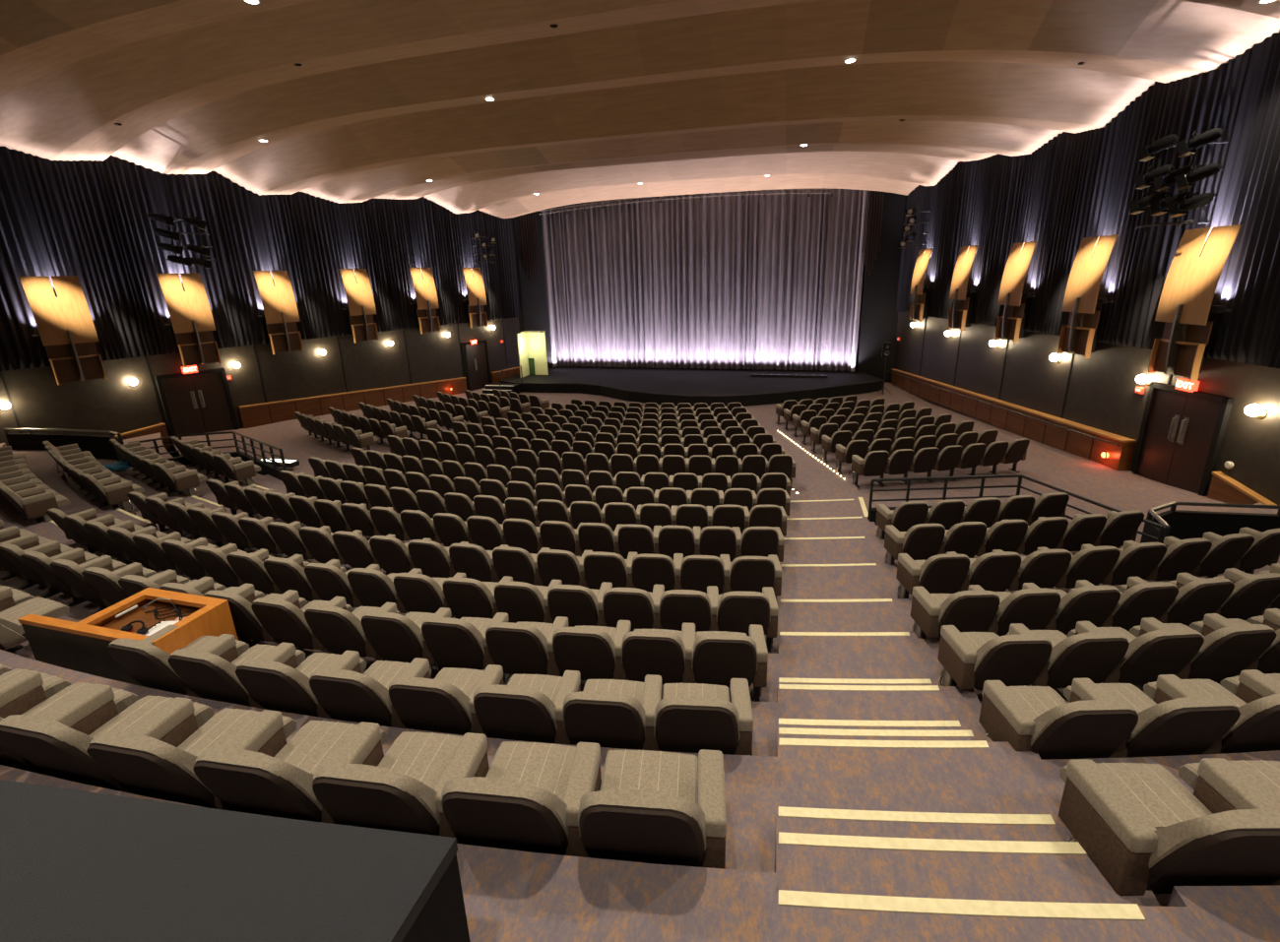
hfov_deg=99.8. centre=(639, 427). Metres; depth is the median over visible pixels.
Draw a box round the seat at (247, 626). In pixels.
[203,583,307,648]
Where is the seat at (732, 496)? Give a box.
[717,488,753,511]
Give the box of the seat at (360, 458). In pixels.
[350,448,370,466]
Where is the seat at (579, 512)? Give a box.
[568,501,602,529]
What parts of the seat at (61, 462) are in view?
backrest, armrest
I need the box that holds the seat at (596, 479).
[585,470,614,492]
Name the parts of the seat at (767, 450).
backrest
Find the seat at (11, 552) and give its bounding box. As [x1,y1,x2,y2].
[0,540,98,598]
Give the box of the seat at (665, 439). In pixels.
[658,434,681,448]
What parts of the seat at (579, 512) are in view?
panel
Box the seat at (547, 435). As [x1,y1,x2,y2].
[534,429,554,446]
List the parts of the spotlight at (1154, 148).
barn door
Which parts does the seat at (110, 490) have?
backrest, panel, armrest, armrest, panel, frame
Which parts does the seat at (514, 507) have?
backrest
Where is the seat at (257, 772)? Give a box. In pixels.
[192,709,386,823]
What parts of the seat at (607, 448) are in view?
backrest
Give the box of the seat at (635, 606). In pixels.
[596,582,654,632]
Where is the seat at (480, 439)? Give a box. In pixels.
[474,434,493,449]
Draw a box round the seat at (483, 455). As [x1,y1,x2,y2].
[473,446,495,468]
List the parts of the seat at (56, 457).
backrest, armrest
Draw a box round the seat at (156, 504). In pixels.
[144,496,211,537]
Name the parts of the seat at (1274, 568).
armrest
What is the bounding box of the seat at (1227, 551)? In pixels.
[1162,532,1254,577]
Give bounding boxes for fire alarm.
[1134,386,1145,394]
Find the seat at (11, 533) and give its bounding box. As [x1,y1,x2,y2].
[0,525,52,580]
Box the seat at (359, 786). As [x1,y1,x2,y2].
[312,721,462,835]
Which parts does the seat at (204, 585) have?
backrest, armrest, panel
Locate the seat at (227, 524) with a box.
[211,512,252,553]
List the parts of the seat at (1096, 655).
backrest, armrest, panel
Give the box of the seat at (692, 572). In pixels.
[673,553,724,594]
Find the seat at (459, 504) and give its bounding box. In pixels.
[444,492,474,521]
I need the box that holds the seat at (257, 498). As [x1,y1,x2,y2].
[244,487,276,519]
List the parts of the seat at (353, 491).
backrest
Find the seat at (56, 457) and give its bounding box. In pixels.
[51,453,106,490]
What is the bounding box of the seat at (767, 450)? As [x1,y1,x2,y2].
[757,443,785,461]
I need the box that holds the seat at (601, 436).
[593,432,615,448]
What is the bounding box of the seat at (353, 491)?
[340,480,370,511]
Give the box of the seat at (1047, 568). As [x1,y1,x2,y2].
[1018,547,1071,590]
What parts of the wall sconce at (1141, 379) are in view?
globe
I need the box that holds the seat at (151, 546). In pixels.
[132,531,218,577]
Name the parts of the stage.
edge trim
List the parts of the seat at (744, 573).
armrest, panel, backrest, armrest, panel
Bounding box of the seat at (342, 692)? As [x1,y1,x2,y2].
[309,650,431,727]
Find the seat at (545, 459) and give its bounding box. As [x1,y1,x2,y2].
[537,450,561,474]
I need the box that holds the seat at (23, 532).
[0,519,33,536]
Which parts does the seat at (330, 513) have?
backrest, armrest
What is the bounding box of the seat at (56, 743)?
[0,684,213,791]
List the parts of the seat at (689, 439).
backrest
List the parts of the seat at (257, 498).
backrest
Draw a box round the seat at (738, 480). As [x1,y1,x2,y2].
[726,472,757,494]
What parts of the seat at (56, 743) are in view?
backrest, panel, armrest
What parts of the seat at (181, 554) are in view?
backrest, panel, armrest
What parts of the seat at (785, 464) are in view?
backrest, panel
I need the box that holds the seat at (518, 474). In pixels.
[510,466,535,490]
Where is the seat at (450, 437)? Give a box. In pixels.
[441,430,458,448]
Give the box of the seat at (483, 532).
[466,515,503,550]
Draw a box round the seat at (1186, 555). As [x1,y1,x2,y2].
[1118,536,1212,581]
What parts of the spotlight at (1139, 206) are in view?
barn door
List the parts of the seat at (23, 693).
armrest, panel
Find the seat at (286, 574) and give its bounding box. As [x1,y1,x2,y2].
[263,554,346,601]
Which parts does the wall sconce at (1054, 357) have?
globe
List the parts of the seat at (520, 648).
panel, armrest, frame, backrest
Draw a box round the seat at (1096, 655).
[1006,621,1129,688]
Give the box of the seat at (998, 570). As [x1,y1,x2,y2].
[968,549,1021,591]
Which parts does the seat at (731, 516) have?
armrest, backrest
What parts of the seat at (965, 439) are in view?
backrest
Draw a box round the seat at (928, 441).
[913,435,936,456]
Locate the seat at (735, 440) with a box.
[726,434,750,449]
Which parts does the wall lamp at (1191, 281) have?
neck panel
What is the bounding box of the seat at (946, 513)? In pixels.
[928,499,964,529]
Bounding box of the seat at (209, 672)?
[167,634,305,706]
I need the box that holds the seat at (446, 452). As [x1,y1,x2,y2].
[436,442,455,461]
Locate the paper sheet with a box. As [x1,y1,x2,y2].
[142,620,180,636]
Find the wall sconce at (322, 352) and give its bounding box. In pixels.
[319,349,325,356]
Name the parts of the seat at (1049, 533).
panel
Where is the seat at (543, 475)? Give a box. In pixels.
[534,467,560,489]
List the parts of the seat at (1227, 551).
armrest, backrest, panel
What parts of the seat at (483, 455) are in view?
backrest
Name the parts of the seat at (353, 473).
backrest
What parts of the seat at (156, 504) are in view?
backrest, armrest, frame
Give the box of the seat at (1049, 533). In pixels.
[1022,516,1068,555]
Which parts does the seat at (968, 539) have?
panel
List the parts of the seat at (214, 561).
backrest, armrest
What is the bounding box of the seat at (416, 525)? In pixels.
[400,510,435,541]
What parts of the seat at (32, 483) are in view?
armrest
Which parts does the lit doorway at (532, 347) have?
panel, panel, panel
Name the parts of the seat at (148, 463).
backrest, armrest, frame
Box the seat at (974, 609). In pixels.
[910,584,1000,639]
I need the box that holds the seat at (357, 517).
[340,503,374,536]
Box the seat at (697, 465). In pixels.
[684,455,711,477]
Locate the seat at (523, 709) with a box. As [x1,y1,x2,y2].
[468,664,562,743]
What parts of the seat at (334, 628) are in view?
panel, backrest, armrest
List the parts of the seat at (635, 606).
panel, armrest, backrest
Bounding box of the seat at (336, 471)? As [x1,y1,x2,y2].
[324,459,347,481]
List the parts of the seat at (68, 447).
backrest, armrest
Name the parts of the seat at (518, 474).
backrest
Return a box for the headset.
[120,619,165,635]
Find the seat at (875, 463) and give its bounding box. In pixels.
[851,450,890,487]
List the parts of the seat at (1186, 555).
armrest, panel, backrest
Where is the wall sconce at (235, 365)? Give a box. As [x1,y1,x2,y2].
[231,362,240,369]
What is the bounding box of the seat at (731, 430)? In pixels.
[721,426,743,439]
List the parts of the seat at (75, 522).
backrest, panel, armrest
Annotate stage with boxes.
[500,366,883,406]
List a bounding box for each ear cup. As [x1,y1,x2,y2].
[120,624,132,632]
[135,627,148,635]
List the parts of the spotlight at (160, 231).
barn door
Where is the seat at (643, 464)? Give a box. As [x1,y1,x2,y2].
[634,454,659,477]
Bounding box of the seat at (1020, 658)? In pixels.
[937,623,1052,690]
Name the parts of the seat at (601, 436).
backrest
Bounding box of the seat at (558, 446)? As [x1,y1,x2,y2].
[550,440,571,458]
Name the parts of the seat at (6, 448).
armrest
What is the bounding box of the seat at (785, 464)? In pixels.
[765,454,796,489]
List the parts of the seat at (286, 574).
backrest, panel, armrest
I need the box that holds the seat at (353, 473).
[342,463,366,488]
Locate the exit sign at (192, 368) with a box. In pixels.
[181,365,197,374]
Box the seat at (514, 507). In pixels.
[503,497,536,526]
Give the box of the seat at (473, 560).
[448,541,492,581]
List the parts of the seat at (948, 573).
panel, armrest, backrest, armrest, panel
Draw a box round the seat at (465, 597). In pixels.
[441,573,496,619]
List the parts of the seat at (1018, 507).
panel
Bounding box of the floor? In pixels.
[0,383,1279,941]
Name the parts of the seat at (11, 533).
frame, armrest, panel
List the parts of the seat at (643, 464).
backrest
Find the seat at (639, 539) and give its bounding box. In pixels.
[613,524,654,559]
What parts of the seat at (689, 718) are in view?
panel, armrest, backrest, panel, armrest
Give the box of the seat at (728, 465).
[710,454,739,479]
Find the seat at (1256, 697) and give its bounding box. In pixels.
[1143,669,1279,754]
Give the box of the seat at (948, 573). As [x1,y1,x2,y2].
[896,551,971,599]
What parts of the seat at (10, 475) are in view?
armrest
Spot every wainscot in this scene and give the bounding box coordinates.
[114,422,171,449]
[237,377,466,428]
[490,366,519,383]
[886,368,1136,470]
[1207,471,1276,505]
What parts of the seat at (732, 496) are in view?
armrest, backrest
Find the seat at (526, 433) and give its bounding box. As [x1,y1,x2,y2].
[516,428,535,445]
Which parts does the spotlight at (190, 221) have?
barn door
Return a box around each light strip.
[777,430,844,480]
[858,497,868,516]
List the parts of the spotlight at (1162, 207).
barn door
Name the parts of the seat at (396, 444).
backrest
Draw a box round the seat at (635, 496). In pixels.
[623,487,655,510]
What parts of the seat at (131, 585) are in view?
backrest, armrest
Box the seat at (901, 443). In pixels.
[892,437,914,455]
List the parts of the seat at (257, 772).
panel, armrest, backrest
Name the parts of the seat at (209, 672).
backrest, panel, armrest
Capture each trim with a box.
[0,372,22,433]
[144,356,164,423]
[253,345,266,402]
[336,336,347,392]
[403,329,411,383]
[456,323,464,377]
[502,319,508,369]
[919,319,926,376]
[953,329,960,385]
[998,339,1008,399]
[1060,353,1074,418]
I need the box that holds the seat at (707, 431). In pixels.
[700,427,722,438]
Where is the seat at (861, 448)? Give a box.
[834,440,869,473]
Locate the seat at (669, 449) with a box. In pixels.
[660,444,685,458]
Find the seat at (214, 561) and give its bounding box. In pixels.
[192,543,274,588]
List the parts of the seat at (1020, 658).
panel, armrest, backrest, panel, armrest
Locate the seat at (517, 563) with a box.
[490,544,536,585]
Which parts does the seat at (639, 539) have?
panel, armrest, backrest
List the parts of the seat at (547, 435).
backrest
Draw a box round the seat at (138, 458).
[132,454,179,489]
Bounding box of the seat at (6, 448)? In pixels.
[0,446,26,459]
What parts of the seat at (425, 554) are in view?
panel, backrest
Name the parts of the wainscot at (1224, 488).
panel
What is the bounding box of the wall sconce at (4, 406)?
[0,401,10,411]
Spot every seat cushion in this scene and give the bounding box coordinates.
[0,597,69,635]
[11,453,26,459]
[14,457,27,463]
[15,462,29,468]
[19,467,33,473]
[19,528,32,536]
[22,682,138,717]
[23,472,37,479]
[29,478,43,484]
[36,483,50,489]
[38,535,52,544]
[55,494,69,507]
[60,543,73,553]
[82,450,92,455]
[84,551,98,562]
[89,695,213,738]
[112,559,127,571]
[114,517,124,524]
[132,484,144,493]
[133,524,143,531]
[142,567,157,577]
[146,573,190,584]
[156,530,166,538]
[177,708,296,757]
[181,537,191,543]
[182,636,249,656]
[184,579,226,590]
[197,472,206,482]
[223,586,265,598]
[231,644,305,666]
[254,464,261,472]
[263,593,307,608]
[273,720,386,774]
[295,652,366,678]
[300,599,352,612]
[351,606,401,621]
[363,660,431,690]
[377,731,462,789]
[386,573,398,580]
[404,612,451,629]
[432,577,447,587]
[434,667,484,697]
[459,617,491,634]
[481,581,496,591]
[485,741,575,800]
[507,674,562,703]
[516,622,552,637]
[534,585,547,595]
[574,626,616,640]
[583,679,644,704]
[590,588,599,596]
[599,750,698,804]
[634,629,681,639]
[662,683,729,702]
[695,631,746,639]
[914,560,925,566]
[930,593,953,604]
[960,632,999,650]
[981,686,1067,718]
[994,591,1011,603]
[1006,630,1067,646]
[1055,589,1067,598]
[1059,763,1212,830]
[1063,683,1156,713]
[1067,627,1136,642]
[1117,584,1127,592]
[1129,623,1204,638]
[1143,679,1246,706]
[1189,618,1250,634]
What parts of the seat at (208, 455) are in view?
armrest, frame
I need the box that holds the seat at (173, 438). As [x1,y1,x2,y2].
[170,436,207,466]
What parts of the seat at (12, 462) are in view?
armrest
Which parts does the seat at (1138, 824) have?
panel, armrest, backrest, panel, armrest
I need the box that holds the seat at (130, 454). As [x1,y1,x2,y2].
[125,449,171,484]
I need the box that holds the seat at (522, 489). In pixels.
[506,481,534,505]
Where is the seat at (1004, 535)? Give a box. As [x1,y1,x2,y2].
[984,519,1027,554]
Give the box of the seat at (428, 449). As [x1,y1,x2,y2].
[418,440,440,462]
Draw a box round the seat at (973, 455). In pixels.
[959,443,986,475]
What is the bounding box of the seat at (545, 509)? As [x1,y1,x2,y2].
[534,499,568,526]
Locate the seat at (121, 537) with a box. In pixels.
[106,525,191,572]
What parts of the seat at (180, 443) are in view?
armrest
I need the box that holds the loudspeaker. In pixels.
[881,341,892,358]
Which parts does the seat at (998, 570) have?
backrest, armrest, panel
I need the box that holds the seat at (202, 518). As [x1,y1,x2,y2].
[187,507,226,547]
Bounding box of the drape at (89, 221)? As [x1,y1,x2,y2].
[0,146,520,371]
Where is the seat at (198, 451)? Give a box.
[192,447,232,479]
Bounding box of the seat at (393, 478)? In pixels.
[383,468,407,491]
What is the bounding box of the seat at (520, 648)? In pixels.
[481,612,552,685]
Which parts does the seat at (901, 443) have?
backrest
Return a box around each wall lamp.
[18,275,106,384]
[156,273,221,368]
[253,270,303,354]
[339,268,379,343]
[409,267,440,333]
[461,267,487,328]
[909,248,932,321]
[947,245,978,330]
[994,241,1037,342]
[1057,234,1118,358]
[1148,224,1242,381]
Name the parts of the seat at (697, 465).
armrest, backrest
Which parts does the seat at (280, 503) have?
backrest, armrest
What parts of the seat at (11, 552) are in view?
backrest, panel, armrest, frame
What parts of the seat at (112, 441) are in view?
armrest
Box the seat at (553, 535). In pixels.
[537,520,575,554]
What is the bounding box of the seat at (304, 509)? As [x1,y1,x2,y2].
[288,495,320,527]
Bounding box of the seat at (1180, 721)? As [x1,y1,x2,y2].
[1063,674,1240,758]
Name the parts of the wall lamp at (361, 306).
neck panel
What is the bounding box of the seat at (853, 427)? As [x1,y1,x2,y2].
[838,422,859,436]
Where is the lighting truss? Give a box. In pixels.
[539,189,833,216]
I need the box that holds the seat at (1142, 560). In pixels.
[1075,540,1166,585]
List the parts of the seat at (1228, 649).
armrest, panel, backrest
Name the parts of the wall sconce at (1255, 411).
globe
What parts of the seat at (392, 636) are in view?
armrest, panel, backrest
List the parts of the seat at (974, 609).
frame, panel, armrest, backrest, armrest, panel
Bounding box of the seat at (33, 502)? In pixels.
[0,484,69,522]
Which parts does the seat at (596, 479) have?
backrest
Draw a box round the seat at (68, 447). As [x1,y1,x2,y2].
[42,441,92,455]
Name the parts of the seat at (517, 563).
panel, armrest, backrest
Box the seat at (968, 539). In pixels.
[944,521,986,558]
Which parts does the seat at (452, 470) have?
backrest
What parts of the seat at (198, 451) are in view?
armrest, frame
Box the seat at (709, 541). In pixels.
[693,526,736,562]
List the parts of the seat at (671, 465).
backrest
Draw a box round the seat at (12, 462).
[0,459,33,473]
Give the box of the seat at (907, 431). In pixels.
[895,426,916,442]
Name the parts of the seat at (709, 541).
panel, armrest, backrest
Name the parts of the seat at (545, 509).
panel, backrest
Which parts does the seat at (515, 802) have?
armrest, panel, backrest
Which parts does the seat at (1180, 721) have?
armrest, backrest, panel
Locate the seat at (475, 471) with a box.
[463,462,487,485]
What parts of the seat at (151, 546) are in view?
backrest, panel, armrest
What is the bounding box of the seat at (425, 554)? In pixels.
[407,537,449,577]
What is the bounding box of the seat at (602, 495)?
[592,485,624,510]
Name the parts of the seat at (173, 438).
armrest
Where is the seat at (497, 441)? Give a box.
[492,436,511,452]
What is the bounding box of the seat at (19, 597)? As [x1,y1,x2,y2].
[10,587,34,605]
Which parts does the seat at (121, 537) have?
backrest, panel, armrest, frame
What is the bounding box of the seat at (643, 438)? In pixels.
[637,434,658,448]
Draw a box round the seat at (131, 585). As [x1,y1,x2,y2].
[118,570,226,596]
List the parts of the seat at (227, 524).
panel, backrest, armrest, frame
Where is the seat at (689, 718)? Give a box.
[641,674,753,756]
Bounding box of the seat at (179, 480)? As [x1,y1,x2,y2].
[151,462,206,496]
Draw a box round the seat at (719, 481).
[697,473,727,494]
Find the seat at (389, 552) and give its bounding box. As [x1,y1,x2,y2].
[369,534,410,575]
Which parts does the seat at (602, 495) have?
backrest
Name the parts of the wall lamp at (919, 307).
neck panel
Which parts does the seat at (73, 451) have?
backrest, armrest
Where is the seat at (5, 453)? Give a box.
[0,449,27,463]
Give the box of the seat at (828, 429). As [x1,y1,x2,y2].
[810,423,839,452]
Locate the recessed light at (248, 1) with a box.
[243,0,259,3]
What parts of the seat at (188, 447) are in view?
armrest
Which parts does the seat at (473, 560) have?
panel, backrest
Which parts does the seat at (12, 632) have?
armrest, panel, backrest, frame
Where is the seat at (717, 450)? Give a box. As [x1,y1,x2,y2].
[707,444,733,460]
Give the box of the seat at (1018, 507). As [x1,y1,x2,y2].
[998,495,1035,525]
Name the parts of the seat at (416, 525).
panel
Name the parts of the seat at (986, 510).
panel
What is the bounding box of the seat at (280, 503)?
[264,491,296,523]
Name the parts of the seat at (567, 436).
backrest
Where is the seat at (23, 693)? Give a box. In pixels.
[0,670,138,772]
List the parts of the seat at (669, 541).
panel, armrest, backrest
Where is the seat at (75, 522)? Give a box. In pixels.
[63,513,143,559]
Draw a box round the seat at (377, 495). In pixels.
[364,484,391,510]
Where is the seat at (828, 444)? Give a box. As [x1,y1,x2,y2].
[821,430,853,462]
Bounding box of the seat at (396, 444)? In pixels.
[386,435,405,456]
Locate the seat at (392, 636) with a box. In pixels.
[361,602,451,663]
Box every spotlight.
[147,210,174,226]
[153,226,180,242]
[157,241,183,255]
[167,253,191,266]
[182,215,206,230]
[186,242,210,256]
[189,255,210,268]
[473,230,480,239]
[480,240,487,248]
[481,251,488,259]
[488,247,495,255]
[489,234,496,243]
[898,238,907,248]
[902,222,912,233]
[905,204,915,216]
[906,231,916,242]
[907,214,917,225]
[1128,192,1167,214]
[1134,164,1174,190]
[1137,133,1178,161]
[1150,192,1193,215]
[1152,165,1197,191]
[1168,192,1214,217]
[1174,162,1220,191]
[1176,128,1222,157]
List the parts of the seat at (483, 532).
panel, backrest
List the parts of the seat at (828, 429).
armrest, panel, backrest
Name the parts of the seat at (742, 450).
backrest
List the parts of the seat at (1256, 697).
panel, backrest, armrest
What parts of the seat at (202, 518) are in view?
panel, backrest, armrest, frame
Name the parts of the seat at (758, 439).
backrest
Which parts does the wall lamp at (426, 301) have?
neck panel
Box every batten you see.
[519,211,539,286]
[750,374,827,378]
[862,190,884,275]
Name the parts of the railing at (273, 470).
post, rail, post, rail, rail, post, post, post, post, post, post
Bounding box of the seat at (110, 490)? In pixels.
[80,473,144,514]
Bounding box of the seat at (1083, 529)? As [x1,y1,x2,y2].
[1062,513,1106,552]
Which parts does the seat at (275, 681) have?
panel, backrest, armrest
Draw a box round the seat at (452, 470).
[442,460,464,483]
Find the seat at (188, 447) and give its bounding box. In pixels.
[184,443,222,475]
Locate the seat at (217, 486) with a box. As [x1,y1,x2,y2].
[205,479,240,515]
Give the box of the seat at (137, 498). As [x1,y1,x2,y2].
[127,491,191,532]
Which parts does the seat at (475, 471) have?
backrest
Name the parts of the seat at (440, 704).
armrest, panel, backrest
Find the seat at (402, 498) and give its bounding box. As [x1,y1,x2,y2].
[388,487,418,514]
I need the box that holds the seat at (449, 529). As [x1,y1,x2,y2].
[433,512,467,546]
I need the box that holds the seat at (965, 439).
[956,431,978,450]
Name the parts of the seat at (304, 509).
backrest, armrest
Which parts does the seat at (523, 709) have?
armrest, panel, backrest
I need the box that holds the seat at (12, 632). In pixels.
[0,585,69,652]
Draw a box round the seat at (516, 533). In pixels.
[501,518,539,554]
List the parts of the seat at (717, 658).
armrest, panel, backrest, frame, armrest, panel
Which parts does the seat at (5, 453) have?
armrest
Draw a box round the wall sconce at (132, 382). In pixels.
[128,378,137,386]
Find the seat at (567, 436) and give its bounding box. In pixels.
[554,430,574,447]
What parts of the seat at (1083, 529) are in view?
backrest, panel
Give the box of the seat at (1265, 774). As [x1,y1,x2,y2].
[1178,760,1279,803]
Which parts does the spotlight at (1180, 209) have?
barn door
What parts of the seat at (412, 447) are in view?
backrest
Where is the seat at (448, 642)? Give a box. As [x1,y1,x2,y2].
[420,607,491,671]
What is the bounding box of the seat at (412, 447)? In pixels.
[401,437,422,459]
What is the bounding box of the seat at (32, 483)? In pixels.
[0,480,58,520]
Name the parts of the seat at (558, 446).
backrest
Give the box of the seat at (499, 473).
[486,464,511,488]
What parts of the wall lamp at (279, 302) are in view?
neck panel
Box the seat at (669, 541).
[652,525,695,560]
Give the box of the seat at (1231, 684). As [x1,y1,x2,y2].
[1219,673,1279,695]
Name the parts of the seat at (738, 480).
armrest, backrest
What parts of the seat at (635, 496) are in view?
armrest, backrest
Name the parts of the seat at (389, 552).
panel, backrest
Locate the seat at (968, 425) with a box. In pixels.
[954,420,973,437]
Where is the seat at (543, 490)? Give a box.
[533,482,563,506]
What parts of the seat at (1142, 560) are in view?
armrest, backrest, panel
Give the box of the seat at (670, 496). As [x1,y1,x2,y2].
[654,487,687,510]
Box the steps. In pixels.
[479,365,522,396]
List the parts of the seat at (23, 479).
armrest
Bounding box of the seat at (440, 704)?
[387,657,484,735]
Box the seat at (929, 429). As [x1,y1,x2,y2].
[915,424,936,441]
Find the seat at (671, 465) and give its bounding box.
[658,454,686,478]
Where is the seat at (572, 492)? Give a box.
[563,484,593,508]
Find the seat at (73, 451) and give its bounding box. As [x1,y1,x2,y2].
[44,445,95,479]
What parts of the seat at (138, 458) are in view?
armrest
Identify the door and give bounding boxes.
[154,367,238,436]
[461,339,491,390]
[1130,382,1234,496]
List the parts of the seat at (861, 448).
frame, panel, armrest, backrest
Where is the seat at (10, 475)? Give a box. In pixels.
[0,469,43,508]
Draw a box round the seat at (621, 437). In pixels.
[615,433,637,447]
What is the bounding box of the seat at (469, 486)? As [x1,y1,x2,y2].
[453,476,480,501]
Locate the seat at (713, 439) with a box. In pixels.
[703,434,726,447]
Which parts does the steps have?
handrail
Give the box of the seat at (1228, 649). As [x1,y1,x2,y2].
[1129,613,1277,685]
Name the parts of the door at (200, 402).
handle, handle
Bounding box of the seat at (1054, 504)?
[1029,492,1069,525]
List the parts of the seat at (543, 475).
backrest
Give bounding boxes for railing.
[128,431,286,480]
[867,474,1165,548]
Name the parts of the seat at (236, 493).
backrest, armrest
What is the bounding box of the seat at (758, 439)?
[749,434,776,449]
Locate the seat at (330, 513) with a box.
[314,499,346,533]
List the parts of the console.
panel, frame, panel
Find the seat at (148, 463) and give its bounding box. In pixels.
[141,458,190,494]
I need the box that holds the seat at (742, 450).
[732,444,758,461]
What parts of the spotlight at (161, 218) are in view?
barn door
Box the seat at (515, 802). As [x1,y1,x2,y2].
[434,732,575,855]
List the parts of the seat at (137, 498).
backrest, armrest, frame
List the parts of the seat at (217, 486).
frame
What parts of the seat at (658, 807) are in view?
armrest, panel, backrest, armrest, panel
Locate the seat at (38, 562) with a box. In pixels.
[20,547,127,607]
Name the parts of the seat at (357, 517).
panel, backrest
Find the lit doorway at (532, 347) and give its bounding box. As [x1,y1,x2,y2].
[516,330,548,378]
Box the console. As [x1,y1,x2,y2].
[17,587,238,683]
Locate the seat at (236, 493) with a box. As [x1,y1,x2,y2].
[224,483,258,518]
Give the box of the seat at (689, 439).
[680,434,703,447]
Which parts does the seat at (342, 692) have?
panel, armrest, backrest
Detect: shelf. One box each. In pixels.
[48,354,97,360]
[99,600,200,633]
[177,341,213,346]
[270,331,297,334]
[1066,324,1095,330]
[1160,338,1206,346]
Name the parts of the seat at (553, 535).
panel, backrest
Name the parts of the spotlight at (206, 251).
barn door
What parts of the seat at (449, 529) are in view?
panel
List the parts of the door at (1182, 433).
handle, handle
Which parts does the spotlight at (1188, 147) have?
barn door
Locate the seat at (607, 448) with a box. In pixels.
[592,442,615,460]
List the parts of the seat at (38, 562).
backrest, panel, armrest, frame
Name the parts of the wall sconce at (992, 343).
globe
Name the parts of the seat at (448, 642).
panel, armrest, backrest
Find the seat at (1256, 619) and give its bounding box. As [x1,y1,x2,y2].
[1246,615,1264,624]
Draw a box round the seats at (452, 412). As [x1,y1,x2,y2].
[294,388,952,451]
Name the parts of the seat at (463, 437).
backrest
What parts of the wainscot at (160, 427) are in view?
cap rail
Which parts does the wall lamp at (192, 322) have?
neck panel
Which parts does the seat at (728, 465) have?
armrest, backrest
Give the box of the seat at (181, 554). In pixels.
[160,537,245,579]
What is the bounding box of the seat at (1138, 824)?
[1058,758,1279,895]
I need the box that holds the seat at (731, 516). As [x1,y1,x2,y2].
[705,505,745,534]
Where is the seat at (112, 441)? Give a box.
[109,439,154,470]
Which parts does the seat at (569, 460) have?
backrest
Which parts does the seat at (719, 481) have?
armrest, backrest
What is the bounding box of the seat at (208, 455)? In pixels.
[201,450,244,483]
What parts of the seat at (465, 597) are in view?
panel, armrest, backrest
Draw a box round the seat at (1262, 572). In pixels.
[1254,570,1270,575]
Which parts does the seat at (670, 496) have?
armrest, backrest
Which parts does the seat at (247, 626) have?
backrest, armrest, frame, panel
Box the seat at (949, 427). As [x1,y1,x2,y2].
[935,422,956,440]
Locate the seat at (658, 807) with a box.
[562,742,726,869]
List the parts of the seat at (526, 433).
backrest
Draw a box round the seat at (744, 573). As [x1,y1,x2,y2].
[719,554,782,599]
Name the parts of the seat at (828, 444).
panel, armrest, backrest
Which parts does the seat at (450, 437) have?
backrest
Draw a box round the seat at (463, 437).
[456,432,475,451]
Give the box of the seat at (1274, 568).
[1214,563,1279,609]
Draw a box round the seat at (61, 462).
[56,458,113,495]
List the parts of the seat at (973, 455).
frame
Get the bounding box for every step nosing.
[115,508,152,523]
[185,493,222,506]
[239,480,268,490]
[778,677,931,684]
[778,684,939,691]
[778,718,960,727]
[778,727,973,737]
[778,738,989,748]
[778,806,1055,825]
[778,832,1087,854]
[778,890,1145,920]
[779,632,909,636]
[780,563,876,567]
[780,598,892,602]
[783,536,864,539]
[787,516,862,519]
[790,499,854,502]
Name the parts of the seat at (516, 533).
panel, backrest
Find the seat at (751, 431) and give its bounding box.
[743,426,767,439]
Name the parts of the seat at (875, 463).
panel, armrest, frame, backrest, panel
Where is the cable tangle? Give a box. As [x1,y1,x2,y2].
[144,604,198,620]
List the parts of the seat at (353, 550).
panel, backrest, armrest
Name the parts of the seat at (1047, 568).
backrest, armrest, panel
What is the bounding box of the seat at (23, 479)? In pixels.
[0,474,50,513]
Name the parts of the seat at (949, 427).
backrest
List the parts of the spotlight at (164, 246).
barn door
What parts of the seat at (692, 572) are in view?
panel, armrest, backrest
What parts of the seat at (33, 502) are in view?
backrest, armrest, panel, armrest, frame, panel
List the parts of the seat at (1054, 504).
backrest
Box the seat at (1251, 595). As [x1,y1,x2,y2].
[1167,568,1279,620]
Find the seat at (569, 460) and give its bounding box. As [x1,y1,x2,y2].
[560,451,584,473]
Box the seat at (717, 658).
[681,623,767,702]
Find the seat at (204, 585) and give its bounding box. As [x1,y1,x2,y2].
[158,576,265,598]
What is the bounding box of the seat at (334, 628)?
[304,596,401,657]
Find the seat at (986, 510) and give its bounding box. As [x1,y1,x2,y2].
[963,497,1000,527]
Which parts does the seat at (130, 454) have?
armrest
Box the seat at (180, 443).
[176,440,214,470]
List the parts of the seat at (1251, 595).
armrest, panel, backrest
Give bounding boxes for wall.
[0,317,519,457]
[512,210,552,368]
[855,191,906,383]
[855,192,869,370]
[893,312,1279,506]
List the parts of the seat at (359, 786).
panel, armrest, backrest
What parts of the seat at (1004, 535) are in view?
panel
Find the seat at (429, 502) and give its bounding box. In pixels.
[415,490,446,518]
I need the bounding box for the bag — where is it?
[102,459,131,472]
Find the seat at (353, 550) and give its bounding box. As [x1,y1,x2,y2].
[332,529,373,568]
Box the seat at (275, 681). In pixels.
[235,642,366,716]
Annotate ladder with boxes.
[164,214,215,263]
[471,235,495,264]
[902,207,930,247]
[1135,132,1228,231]
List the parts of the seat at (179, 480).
backrest, armrest, armrest, panel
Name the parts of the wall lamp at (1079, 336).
neck panel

